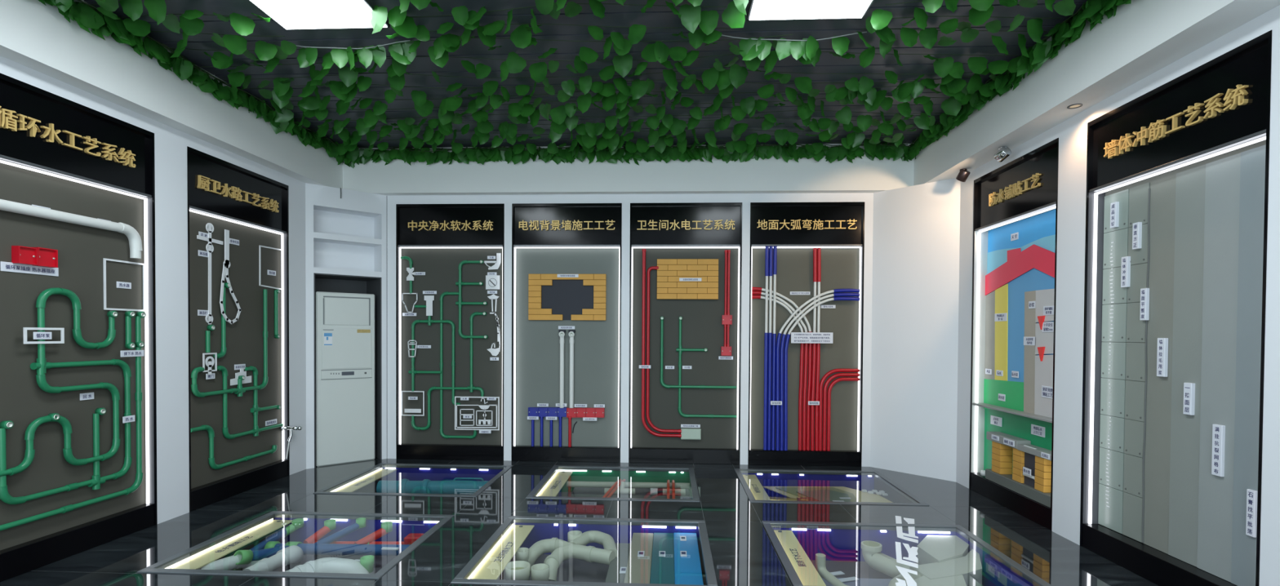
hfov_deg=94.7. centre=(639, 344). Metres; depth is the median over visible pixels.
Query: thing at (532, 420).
conduit
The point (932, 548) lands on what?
block
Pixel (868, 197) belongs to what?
wall
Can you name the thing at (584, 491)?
pipe
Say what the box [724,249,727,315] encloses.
conduit
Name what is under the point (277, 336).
outlet
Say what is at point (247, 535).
display case
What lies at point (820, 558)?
pipe
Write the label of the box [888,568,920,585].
branch
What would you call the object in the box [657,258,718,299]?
brick block
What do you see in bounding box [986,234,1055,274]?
board
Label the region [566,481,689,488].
pipe
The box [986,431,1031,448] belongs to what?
countertop
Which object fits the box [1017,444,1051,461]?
countertop
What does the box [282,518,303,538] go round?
supply pipe
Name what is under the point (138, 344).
outlet
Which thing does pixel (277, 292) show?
pipe
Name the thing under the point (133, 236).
vent pipe
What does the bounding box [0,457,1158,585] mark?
floor
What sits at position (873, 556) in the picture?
drain bend
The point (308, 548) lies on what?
supply pipe
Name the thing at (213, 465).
pipe
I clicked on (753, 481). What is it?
display case
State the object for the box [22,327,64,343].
pump outline
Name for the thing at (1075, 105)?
recessed light
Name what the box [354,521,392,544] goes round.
supply pipe
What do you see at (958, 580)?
block
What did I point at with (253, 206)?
display panel
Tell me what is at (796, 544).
display case
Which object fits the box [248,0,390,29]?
ceiling light
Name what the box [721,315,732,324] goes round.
junction box
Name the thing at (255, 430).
pipe
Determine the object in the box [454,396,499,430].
cutout
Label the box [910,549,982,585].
block
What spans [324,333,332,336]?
print
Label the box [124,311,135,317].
outlet
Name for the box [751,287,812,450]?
conduit
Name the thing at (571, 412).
junction box
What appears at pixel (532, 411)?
junction box
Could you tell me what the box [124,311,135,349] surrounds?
pipe
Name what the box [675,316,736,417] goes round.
pipe
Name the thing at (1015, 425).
board
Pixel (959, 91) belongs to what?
ivy
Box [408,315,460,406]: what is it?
pipe
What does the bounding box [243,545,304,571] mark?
drain pipe
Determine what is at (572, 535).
socket
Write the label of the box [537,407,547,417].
junction box
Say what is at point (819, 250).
conduit
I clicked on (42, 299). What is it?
pipe
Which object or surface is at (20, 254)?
junction box
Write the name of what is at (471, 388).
pipe
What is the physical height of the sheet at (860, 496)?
0.008 m
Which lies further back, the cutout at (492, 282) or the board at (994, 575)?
the cutout at (492, 282)
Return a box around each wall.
[0,55,306,524]
[305,182,386,469]
[386,192,873,466]
[870,177,960,482]
[955,4,1279,585]
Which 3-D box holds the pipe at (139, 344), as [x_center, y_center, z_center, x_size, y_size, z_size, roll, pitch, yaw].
[-3.612,0.419,3.779,0.048,1.292,0.976,0,1,3]
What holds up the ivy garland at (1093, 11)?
hanging from the beam at (1143, 37)
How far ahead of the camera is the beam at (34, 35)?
4.05 m
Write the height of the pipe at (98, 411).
0.484 m
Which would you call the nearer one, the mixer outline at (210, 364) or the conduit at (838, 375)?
the mixer outline at (210, 364)
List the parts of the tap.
spout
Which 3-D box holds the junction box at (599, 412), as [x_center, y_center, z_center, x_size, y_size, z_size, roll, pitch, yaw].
[-0.451,0.767,6.590,0.104,0.104,0.040,0,1,3]
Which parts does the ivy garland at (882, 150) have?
stem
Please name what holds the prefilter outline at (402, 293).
attached to the display panel at (437, 238)
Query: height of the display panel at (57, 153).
2.862 m
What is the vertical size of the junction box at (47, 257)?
0.110 m
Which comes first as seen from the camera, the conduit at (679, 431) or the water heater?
the conduit at (679, 431)
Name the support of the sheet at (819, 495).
on the sheet at (792, 491)
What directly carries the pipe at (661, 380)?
attached to the display panel at (680, 230)
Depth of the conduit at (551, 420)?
6.61 m
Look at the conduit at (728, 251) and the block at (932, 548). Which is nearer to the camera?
the block at (932, 548)
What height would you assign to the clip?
0.012 m
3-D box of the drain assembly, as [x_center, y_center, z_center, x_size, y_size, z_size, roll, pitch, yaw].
[-0.474,1.484,4.102,0.680,0.188,0.484,0,1,-26]
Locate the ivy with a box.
[43,0,1075,163]
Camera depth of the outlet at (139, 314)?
4.22 m
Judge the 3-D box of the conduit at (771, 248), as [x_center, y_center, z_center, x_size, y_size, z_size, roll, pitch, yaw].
[1.425,0.040,6.460,0.039,2.246,0.038,0,1,3]
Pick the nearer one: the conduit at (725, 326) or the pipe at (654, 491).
the pipe at (654, 491)
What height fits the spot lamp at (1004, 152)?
0.115 m
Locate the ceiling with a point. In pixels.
(618, 15)
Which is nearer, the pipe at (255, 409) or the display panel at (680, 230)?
the pipe at (255, 409)
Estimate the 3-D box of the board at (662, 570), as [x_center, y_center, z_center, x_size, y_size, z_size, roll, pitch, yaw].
[0.151,1.529,3.917,0.149,0.196,1.070,0,1,3]
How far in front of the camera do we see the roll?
5.47 m
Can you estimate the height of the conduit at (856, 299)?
1.681 m
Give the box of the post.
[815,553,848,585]
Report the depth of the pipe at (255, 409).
5.43 m
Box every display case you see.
[137,511,453,580]
[312,462,513,497]
[450,515,717,585]
[525,465,700,502]
[733,468,929,506]
[761,520,1052,585]
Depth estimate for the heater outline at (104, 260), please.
4.07 m
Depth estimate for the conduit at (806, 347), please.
6.46 m
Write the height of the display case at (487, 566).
0.306 m
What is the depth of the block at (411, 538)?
4.32 m
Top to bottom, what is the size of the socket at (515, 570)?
0.130 m
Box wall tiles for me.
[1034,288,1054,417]
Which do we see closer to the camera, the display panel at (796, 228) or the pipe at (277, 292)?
the pipe at (277, 292)
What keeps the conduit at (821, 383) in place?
attached to the display panel at (796, 228)
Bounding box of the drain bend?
[860,540,910,577]
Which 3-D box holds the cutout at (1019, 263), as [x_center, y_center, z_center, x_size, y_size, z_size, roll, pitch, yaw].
[3.164,-0.622,4.934,0.008,0.364,1.010,0,1,3]
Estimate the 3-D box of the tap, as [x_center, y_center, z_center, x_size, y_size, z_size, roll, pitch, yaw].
[-3.437,0.963,5.829,0.190,0.335,0.067,0,1,3]
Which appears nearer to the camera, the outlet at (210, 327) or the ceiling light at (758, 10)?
the ceiling light at (758, 10)
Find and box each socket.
[504,560,530,580]
[515,547,528,561]
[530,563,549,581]
[567,530,582,542]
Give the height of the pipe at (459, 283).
0.885 m
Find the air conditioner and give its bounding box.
[315,291,374,466]
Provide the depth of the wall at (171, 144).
4.50 m
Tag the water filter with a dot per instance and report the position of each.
(408, 344)
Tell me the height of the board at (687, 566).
0.200 m
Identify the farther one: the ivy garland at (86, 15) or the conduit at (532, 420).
the conduit at (532, 420)
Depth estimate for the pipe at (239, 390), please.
5.37 m
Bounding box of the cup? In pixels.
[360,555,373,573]
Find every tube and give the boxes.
[602,479,622,497]
[606,479,625,497]
[666,480,670,498]
[671,480,675,498]
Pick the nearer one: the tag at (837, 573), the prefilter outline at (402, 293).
the tag at (837, 573)
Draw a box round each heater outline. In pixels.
[102,257,144,311]
[258,244,281,289]
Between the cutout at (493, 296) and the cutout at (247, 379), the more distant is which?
the cutout at (493, 296)
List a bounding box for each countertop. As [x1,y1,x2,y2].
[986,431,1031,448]
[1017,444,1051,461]
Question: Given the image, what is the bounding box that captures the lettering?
[895,515,918,585]
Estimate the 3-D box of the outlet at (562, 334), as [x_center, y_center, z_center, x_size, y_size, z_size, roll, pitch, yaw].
[-0.871,-0.108,6.576,0.066,0.066,0.042,0,1,3]
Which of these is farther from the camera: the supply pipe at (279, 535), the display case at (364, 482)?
the display case at (364, 482)
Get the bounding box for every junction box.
[11,245,38,265]
[32,247,57,267]
[528,407,537,416]
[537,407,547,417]
[546,407,556,417]
[556,407,567,417]
[566,408,576,417]
[576,408,585,417]
[585,408,595,417]
[595,408,604,417]
[680,428,701,439]
[720,346,731,355]
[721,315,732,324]
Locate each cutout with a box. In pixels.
[196,222,222,324]
[219,229,241,324]
[230,368,251,385]
[406,267,415,280]
[424,295,434,315]
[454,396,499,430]
[484,253,501,269]
[485,275,499,289]
[487,293,499,311]
[487,342,498,355]
[489,312,500,351]
[985,244,1054,295]
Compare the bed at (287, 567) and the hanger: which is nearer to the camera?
the bed at (287, 567)
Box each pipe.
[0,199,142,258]
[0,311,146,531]
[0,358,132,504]
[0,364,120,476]
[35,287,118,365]
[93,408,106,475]
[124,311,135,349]
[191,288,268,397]
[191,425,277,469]
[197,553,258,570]
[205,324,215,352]
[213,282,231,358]
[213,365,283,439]
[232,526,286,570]
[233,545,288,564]
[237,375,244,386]
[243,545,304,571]
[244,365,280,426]
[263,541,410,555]
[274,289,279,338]
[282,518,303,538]
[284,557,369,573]
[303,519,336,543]
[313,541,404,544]
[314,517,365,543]
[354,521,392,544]
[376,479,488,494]
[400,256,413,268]
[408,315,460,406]
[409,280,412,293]
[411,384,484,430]
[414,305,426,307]
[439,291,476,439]
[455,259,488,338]
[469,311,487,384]
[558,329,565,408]
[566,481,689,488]
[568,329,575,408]
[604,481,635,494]
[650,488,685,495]
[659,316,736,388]
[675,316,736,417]
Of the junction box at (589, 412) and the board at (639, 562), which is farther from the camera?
the junction box at (589, 412)
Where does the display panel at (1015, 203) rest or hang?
attached to the wall at (1072, 133)
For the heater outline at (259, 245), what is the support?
attached to the display panel at (253, 206)
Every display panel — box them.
[0,72,157,582]
[186,146,289,512]
[395,204,504,460]
[511,203,622,462]
[628,202,742,464]
[747,201,864,466]
[968,137,1058,531]
[1080,30,1271,585]
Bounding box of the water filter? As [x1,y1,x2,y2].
[407,340,417,357]
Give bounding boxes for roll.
[768,497,808,501]
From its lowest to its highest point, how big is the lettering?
0.001 m
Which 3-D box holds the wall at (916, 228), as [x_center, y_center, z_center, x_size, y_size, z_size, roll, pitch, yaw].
[2.951,-0.143,6.197,0.912,2.960,0.930,0,1,3]
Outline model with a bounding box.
[985,431,1051,507]
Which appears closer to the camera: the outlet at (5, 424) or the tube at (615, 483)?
the outlet at (5, 424)
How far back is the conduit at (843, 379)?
6.44 m
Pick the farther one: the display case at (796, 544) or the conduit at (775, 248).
the conduit at (775, 248)
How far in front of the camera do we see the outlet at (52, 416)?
3.62 m
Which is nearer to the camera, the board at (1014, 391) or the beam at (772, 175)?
the board at (1014, 391)
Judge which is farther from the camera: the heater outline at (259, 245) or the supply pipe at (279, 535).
the heater outline at (259, 245)
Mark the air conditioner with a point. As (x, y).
(344, 322)
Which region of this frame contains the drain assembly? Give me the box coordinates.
[528,530,617,581]
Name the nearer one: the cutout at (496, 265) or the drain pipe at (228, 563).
the drain pipe at (228, 563)
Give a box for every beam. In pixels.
[0,0,342,188]
[342,142,914,195]
[913,0,1279,185]
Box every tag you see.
[830,571,844,575]
[838,577,858,582]
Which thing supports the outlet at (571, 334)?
attached to the conduit pipe at (571, 334)
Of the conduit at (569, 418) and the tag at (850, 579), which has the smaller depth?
the tag at (850, 579)
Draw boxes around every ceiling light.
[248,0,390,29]
[746,0,874,20]
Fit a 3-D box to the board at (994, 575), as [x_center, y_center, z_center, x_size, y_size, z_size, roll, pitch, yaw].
[2.288,1.531,3.597,0.044,0.210,0.640,0,1,3]
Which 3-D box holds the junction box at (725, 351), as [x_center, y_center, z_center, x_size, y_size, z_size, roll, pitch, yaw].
[0.952,0.077,6.508,0.112,0.100,0.045,0,1,3]
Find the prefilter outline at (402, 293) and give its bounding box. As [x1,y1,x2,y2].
[401,293,417,312]
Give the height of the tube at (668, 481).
0.058 m
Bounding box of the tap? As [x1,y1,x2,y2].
[280,426,302,458]
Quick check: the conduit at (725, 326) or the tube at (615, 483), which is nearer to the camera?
the tube at (615, 483)
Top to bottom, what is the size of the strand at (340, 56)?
0.193 m
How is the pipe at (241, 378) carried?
attached to the display panel at (253, 206)
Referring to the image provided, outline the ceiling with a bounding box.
[84,0,1087,147]
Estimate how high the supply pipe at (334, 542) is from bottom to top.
0.092 m
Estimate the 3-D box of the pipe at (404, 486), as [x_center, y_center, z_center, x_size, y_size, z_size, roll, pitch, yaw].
[-2.034,1.442,5.890,1.144,0.180,0.187,0,1,1]
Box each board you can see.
[604,542,631,582]
[623,533,653,583]
[649,533,674,584]
[673,533,703,585]
[983,378,1023,411]
[983,408,1052,470]
[983,558,1029,585]
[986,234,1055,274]
[1004,267,1054,382]
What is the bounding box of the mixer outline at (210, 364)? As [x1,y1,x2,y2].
[202,352,217,374]
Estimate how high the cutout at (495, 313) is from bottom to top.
0.446 m
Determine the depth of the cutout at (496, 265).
6.63 m
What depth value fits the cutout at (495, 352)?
6.65 m
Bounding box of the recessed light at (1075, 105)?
[1066,103,1082,109]
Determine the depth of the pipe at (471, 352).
6.64 m
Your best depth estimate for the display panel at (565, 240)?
6.60 m
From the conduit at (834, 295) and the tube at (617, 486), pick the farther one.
the conduit at (834, 295)
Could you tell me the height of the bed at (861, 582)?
0.103 m
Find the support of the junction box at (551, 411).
attached to the display panel at (565, 240)
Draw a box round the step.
[567,493,691,499]
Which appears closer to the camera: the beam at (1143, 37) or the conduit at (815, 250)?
the beam at (1143, 37)
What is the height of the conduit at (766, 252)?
2.246 m
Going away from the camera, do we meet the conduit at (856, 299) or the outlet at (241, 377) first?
the outlet at (241, 377)
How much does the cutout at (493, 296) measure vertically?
0.198 m
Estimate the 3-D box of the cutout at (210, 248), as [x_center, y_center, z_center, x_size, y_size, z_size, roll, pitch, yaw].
[-3.575,-0.585,4.908,0.008,0.841,0.274,0,1,3]
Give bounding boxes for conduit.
[531,419,533,446]
[539,416,543,446]
[549,419,552,446]
[558,416,562,446]
[568,416,571,446]
[641,248,681,437]
[645,266,681,433]
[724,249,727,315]
[724,324,726,346]
[726,324,729,346]
[727,249,730,315]
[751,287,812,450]
[751,291,808,450]
[751,295,804,450]
[763,245,768,450]
[767,245,773,450]
[771,245,777,450]
[775,288,859,450]
[779,293,859,450]
[783,297,859,450]
[810,248,817,450]
[814,248,821,450]
[818,368,859,450]
[822,373,859,450]
[826,377,859,450]
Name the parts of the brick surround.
recess panel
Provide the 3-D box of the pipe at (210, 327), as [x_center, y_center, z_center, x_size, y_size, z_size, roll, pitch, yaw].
[-3.568,-0.046,4.894,0.044,0.230,0.068,0,1,3]
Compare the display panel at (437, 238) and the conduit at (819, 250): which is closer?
the conduit at (819, 250)
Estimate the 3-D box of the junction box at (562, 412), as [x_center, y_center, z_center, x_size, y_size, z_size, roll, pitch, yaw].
[-0.875,0.762,6.611,0.106,0.103,0.040,0,1,3]
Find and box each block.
[404,533,423,544]
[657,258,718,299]
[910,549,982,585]
[913,574,966,585]
[916,534,969,564]
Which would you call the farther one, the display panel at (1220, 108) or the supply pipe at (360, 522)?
the supply pipe at (360, 522)
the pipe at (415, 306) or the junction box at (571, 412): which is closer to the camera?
the junction box at (571, 412)
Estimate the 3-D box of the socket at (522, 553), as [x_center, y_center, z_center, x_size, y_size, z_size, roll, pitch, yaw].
[-0.807,1.470,4.038,0.092,0.120,0.092,0,1,3]
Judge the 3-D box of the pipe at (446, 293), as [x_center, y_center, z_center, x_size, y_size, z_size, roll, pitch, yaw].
[-2.054,0.241,6.664,0.430,1.665,0.038,0,1,3]
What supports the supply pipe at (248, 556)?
in the display case at (247, 535)
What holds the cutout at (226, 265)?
attached to the display panel at (253, 206)
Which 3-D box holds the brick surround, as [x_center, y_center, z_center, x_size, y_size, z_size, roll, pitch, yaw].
[-0.813,-0.524,6.590,0.868,0.518,0.035,0,1,3]
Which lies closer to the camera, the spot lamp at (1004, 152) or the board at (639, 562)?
the board at (639, 562)
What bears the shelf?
attached to the display panel at (1015, 203)
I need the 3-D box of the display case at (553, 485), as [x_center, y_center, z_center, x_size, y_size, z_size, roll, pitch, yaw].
[-0.208,1.473,5.686,1.500,0.306,1.270,0,1,3]
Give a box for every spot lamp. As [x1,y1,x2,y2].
[955,168,970,182]
[993,146,1011,162]
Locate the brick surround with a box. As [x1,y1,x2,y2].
[528,274,606,320]
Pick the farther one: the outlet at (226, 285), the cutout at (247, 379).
the cutout at (247, 379)
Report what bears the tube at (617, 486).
on the step
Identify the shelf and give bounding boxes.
[972,403,1052,422]
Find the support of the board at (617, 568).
in the display case at (487, 566)
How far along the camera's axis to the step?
5.60 m
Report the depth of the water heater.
6.67 m
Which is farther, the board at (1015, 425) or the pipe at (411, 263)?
the pipe at (411, 263)
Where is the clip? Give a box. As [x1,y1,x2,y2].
[381,546,399,550]
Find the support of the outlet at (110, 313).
attached to the pipe at (42, 299)
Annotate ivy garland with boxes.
[38,0,351,167]
[337,142,911,168]
[902,0,1131,160]
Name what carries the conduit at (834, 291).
attached to the display panel at (796, 228)
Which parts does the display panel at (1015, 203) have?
white pipe cap, cement strip, yellow strip, mortar strip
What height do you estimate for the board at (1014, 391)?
0.291 m
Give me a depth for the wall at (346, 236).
6.54 m
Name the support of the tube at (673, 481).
on the step
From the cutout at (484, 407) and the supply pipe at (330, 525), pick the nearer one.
the supply pipe at (330, 525)
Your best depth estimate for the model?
4.74 m
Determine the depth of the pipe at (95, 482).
3.78 m
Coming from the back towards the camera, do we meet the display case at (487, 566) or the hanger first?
the hanger
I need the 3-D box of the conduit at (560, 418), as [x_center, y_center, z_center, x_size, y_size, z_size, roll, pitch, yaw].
[-0.894,0.979,6.615,0.042,0.340,0.041,0,1,3]
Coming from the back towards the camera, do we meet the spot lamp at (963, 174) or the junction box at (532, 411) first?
the junction box at (532, 411)
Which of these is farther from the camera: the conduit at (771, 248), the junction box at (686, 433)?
the junction box at (686, 433)
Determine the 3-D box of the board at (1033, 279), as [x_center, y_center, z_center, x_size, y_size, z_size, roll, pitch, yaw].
[3.171,-0.153,4.935,0.004,1.034,1.022,0,1,3]
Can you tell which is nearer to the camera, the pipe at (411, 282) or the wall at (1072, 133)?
the wall at (1072, 133)
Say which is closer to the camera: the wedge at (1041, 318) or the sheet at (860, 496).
the wedge at (1041, 318)
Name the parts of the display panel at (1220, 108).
plaster strip, plaster strip, plaster strip, plaster strip, plaster strip, plaster strip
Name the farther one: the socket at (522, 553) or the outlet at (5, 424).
the socket at (522, 553)
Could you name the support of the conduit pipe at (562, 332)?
attached to the display panel at (565, 240)
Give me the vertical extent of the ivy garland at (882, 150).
0.259 m
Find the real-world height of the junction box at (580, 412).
0.105 m
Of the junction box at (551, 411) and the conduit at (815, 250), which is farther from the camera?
the junction box at (551, 411)
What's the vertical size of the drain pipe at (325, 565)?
0.242 m
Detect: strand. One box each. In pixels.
[295,40,416,70]
[721,31,866,61]
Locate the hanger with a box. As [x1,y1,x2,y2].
[453,477,484,480]
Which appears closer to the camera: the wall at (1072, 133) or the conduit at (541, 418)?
the wall at (1072, 133)
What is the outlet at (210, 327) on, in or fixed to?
attached to the pipe at (210, 327)
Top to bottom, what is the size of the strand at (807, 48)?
0.183 m
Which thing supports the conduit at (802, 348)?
attached to the display panel at (796, 228)
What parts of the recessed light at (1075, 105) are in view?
bulb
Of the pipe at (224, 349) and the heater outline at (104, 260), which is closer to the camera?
the heater outline at (104, 260)
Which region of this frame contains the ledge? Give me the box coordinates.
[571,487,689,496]
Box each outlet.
[0,420,13,429]
[48,413,60,421]
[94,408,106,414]
[106,311,118,317]
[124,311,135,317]
[124,342,135,349]
[134,341,144,347]
[135,311,146,318]
[207,324,215,330]
[223,282,231,288]
[238,375,244,380]
[274,334,279,338]
[558,331,564,337]
[568,331,574,337]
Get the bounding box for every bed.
[238,565,382,573]
[821,577,892,585]
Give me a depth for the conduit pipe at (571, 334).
6.57 m
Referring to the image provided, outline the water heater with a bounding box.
[401,391,424,416]
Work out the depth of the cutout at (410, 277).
6.65 m
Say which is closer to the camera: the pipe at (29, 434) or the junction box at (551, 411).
the pipe at (29, 434)
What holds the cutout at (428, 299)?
attached to the display panel at (437, 238)
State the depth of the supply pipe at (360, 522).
4.42 m
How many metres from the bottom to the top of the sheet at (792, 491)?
0.008 m
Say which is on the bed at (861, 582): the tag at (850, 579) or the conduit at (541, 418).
the tag at (850, 579)
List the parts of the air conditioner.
louver panel, panel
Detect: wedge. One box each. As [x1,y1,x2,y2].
[1037,315,1044,329]
[1037,346,1044,361]
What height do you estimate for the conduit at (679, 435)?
2.087 m
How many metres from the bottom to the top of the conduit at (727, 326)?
0.251 m
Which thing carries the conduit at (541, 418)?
attached to the display panel at (565, 240)
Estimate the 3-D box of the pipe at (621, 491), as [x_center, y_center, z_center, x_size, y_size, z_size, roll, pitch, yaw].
[-0.197,1.416,5.805,0.302,0.117,0.110,0,1,3]
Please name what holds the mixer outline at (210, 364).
attached to the display panel at (253, 206)
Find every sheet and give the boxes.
[762,486,893,502]
[775,487,857,502]
[795,489,850,502]
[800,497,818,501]

